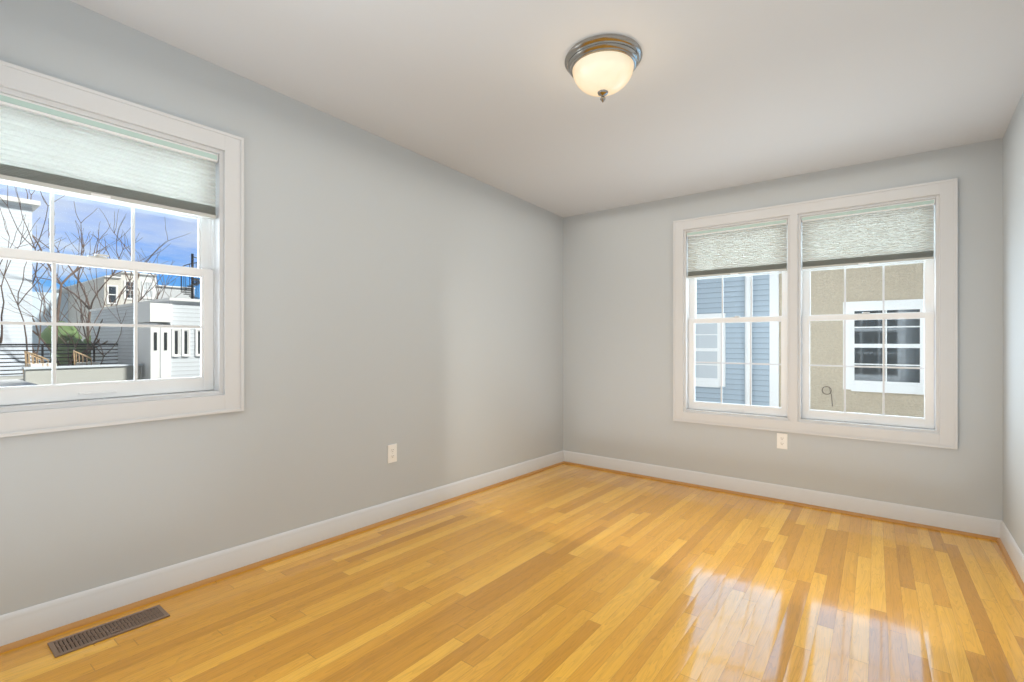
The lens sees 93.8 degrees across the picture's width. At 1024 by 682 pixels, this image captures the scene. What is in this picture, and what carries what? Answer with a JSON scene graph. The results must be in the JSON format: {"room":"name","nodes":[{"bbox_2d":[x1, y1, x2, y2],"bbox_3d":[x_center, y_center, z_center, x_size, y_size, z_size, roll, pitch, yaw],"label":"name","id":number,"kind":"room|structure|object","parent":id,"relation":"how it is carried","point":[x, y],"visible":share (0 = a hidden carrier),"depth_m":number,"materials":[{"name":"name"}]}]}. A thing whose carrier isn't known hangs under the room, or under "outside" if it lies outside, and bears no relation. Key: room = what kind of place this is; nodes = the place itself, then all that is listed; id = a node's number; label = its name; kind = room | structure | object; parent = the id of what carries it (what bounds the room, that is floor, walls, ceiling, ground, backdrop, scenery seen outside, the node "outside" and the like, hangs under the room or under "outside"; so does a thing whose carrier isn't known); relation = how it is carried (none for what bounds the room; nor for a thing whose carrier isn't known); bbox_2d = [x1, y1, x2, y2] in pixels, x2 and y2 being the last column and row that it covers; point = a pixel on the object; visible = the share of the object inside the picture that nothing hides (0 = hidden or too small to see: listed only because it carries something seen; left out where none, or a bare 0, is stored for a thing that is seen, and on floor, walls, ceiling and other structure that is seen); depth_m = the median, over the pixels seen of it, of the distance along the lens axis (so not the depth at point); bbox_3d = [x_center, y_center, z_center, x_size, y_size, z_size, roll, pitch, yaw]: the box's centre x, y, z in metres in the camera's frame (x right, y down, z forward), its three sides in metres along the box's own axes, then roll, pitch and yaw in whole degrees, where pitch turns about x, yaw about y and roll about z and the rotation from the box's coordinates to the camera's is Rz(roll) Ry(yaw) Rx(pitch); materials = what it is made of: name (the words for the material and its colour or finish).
{"room":"empty bedroom","nodes":[
{"label":"empty bedroom","id":0,"kind":"room"},
{"bbox_2d":[41,321,90,365],"bbox_3d":[-18.410,1.130,20.481,4.144,3.960,2.958,0,0,37],"label":"shrub","id":1,"kind":"object","parent":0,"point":[66,336],"depth_m":19.07,"materials":[{"name":"green plant"}]},
{"bbox_2d":[0,0,562,614],"bbox_3d":[-0.893,-0.055,3.056,0.160,2.630,4.754,0,0,37],"label":"wall","id":2,"kind":"structure","parent":0,"point":[410,302],"depth_m":2.62,"materials":[{"name":"grey paint"}]},
{"bbox_2d":[0,60,243,436],"bbox_3d":[-1.696,-0.325,1.962,0.164,1.330,1.070,0,0,37],"label":"window","id":3,"kind":"structure","parent":2,"relation":"in","point":[216,386],"depth_m":2.07,"materials":[{"name":"white"}]},
{"bbox_2d":[0,92,217,219],"bbox_3d":[-1.669,-0.733,1.941,0.047,0.306,0.858,0,0,37],"label":"window blind","id":4,"kind":"object","parent":3,"relation":"attached to","point":[47,147],"visible":0.96,"depth_m":1.94,"materials":[{"name":"white fabric"}]},
{"bbox_2d":[0,451,563,652],"bbox_3d":[-0.817,1.085,2.998,0.031,0.251,4.434,0,0,37],"label":"baseboard","id":5,"kind":"structure","parent":2,"relation":"attached to","point":[28,625],"depth_m":2.26,"materials":[{"name":"white wood"}]},
{"bbox_2d":[388,444,396,462],"bbox_3d":[-0.769,0.723,3.081,0.008,0.115,0.070,0,0,37],"label":"electrical outlet","id":6,"kind":"object","parent":2,"relation":"attached to","point":[392,452],"visible":1,"depth_m":3.08,"materials":[{"name":"white plastic"}]},
{"bbox_2d":[0,463,1023,681],"bbox_3d":[0.402,1.205,2.072,3.413,0.259,4.754,0,0,37],"label":"floor","id":7,"kind":"structure","parent":0,"point":[564,572],"depth_m":2.08,"materials":[{"name":"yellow wood"}]},
{"bbox_2d":[47,605,169,657],"bbox_3d":[-1.532,1.102,1.834,0.125,0.015,0.340,0,0,37],"label":"floor vent","id":8,"kind":"object","parent":7,"relation":"in","point":[82,639],"visible":1,"depth_m":1.82,"materials":[{"name":"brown metal"}]},
{"bbox_2d":[70,0,1023,217],"bbox_3d":[0.402,-1.341,2.072,3.413,0.230,4.754,0,0,37],"label":"ceiling","id":9,"kind":"structure","parent":0,"point":[711,95],"depth_m":2.33,"materials":[{"name":"grey paint"}]},
{"bbox_2d":[564,34,641,101],"bbox_3d":[0.409,-1.178,2.159,0.344,0.209,0.344,0,0,37],"label":"lamp","id":10,"kind":"object","parent":9,"relation":"attached to","point":[602,66],"visible":1,"depth_m":2.06,"materials":[{"name":"white glass"}]},
{"bbox_2d":[563,138,1002,520],"bbox_3d":[1.791,-0.055,3.902,3.413,2.630,0.160,0,0,37],"label":"wall","id":11,"kind":"structure","parent":0,"point":[617,333],"depth_m":3.71,"materials":[{"name":"grey paint"}]},
{"bbox_2d":[563,450,1001,540],"bbox_3d":[1.733,1.149,3.826,3.093,0.121,0.031,0,0,37],"label":"baseboard","id":12,"kind":"structure","parent":11,"relation":"attached to","point":[969,525],"depth_m":3.50,"materials":[{"name":"white"}]},
{"bbox_2d":[777,433,787,448],"bbox_3d":[2.036,0.755,3.611,0.070,0.115,0.008,0,0,37],"label":"electrical outlet","id":13,"kind":"object","parent":11,"relation":"attached to","point":[782,440],"visible":1,"depth_m":3.61,"materials":[{"name":"white plastic"}]},
{"bbox_2d":[673,178,957,448],"bbox_3d":[2.136,-0.172,3.613,1.788,1.705,0.164,0,0,37],"label":"window","id":14,"kind":"structure","parent":11,"relation":"in","point":[936,425],"depth_m":3.49,"materials":[{"name":"white"}]},
{"bbox_2d":[687,219,786,278],"bbox_3d":[1.783,-0.726,3.838,0.742,0.389,0.047,0,0,37],"label":"window blind","id":15,"kind":"object","parent":14,"relation":"attached to","point":[758,247],"visible":0.98,"depth_m":3.81,"materials":[{"name":"white fabric"}]},
{"bbox_2d":[801,198,934,269],"bbox_3d":[2.448,-0.726,3.334,0.742,0.389,0.047,0,0,37],"label":"window blind","id":16,"kind":"object","parent":14,"relation":"attached to","point":[899,232],"visible":0.98,"depth_m":3.31,"materials":[{"name":"white fabric"}]},
{"bbox_2d":[1003,92,1023,554],"bbox_3d":[1.629,-0.055,1.139,0.342,2.630,4.757,0,0,37],"label":"wall","id":17,"kind":"structure","parent":0,"point":[1013,328],"depth_m":2.60,"materials":[{"name":"grey paint"}]},
{"bbox_2d":[996,521,1023,594],"bbox_3d":[1.555,1.085,1.200,0.201,0.251,4.431,0,0,37],"label":"baseboard","id":18,"kind":"structure","parent":17,"relation":"attached to","point":[1011,551],"depth_m":2.55,"materials":[{"name":"white"}]},
{"label":"outside","id":19,"kind":"structure","parent":0,"visible":0},
{"bbox_2d":[7,211,175,365],"bbox_3d":[-17.390,1.686,18.758,10.537,15.101,10.978,0,0,37],"label":"tree","id":20,"kind":"object","parent":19,"point":[88,307],"depth_m":19.14,"materials":[{"name":"brown plant"}]},
{"bbox_2d":[0,185,199,365],"bbox_3d":[-16.174,0.869,17.388,10.515,16.707,10.219,0,0,37],"label":"tree","id":21,"kind":"object","parent":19,"point":[59,300],"depth_m":16.75,"materials":[{"name":"brown plant"}]},
{"bbox_2d":[0,195,199,386],"bbox_3d":[-30.394,2.160,14.504,43.000,14.100,37.000,0,0,37],"label":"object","id":22,"kind":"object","parent":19,"point":[151,347],"depth_m":16.20,"materials":[{"name":"white"}]},
{"bbox_2d":[22,351,56,378],"bbox_3d":[-13.316,0.681,13.515,0.652,0.816,0.639,0,0,32],"label":"railing","id":23,"kind":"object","parent":22,"relation":"on","point":[38,364],"depth_m":13.31,"materials":[{"name":"beige wood"}]},
{"bbox_2d":[73,350,99,365],"bbox_3d":[-12.635,0.681,14.253,0.639,0.816,0.652,0,0,-41],"label":"railing","id":24,"kind":"object","parent":22,"relation":"on","point":[83,362],"depth_m":14.05,"materials":[{"name":"beige wood"}]},
{"bbox_2d":[181,254,199,298],"bbox_3d":[-14.082,-2.716,21.105,0.873,2.247,0.871,0,0,37],"label":"utility pole","id":25,"kind":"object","parent":22,"relation":"on","point":[193,280],"depth_m":21.06,"materials":[{"name":"black"}]},
{"bbox_2d":[743,273,754,404],"bbox_3d":[2.952,1.210,5.983,0.076,16.000,0.080,0,0,37],"label":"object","id":26,"kind":"structure","parent":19,"point":[746,344],"depth_m":5.98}
]}

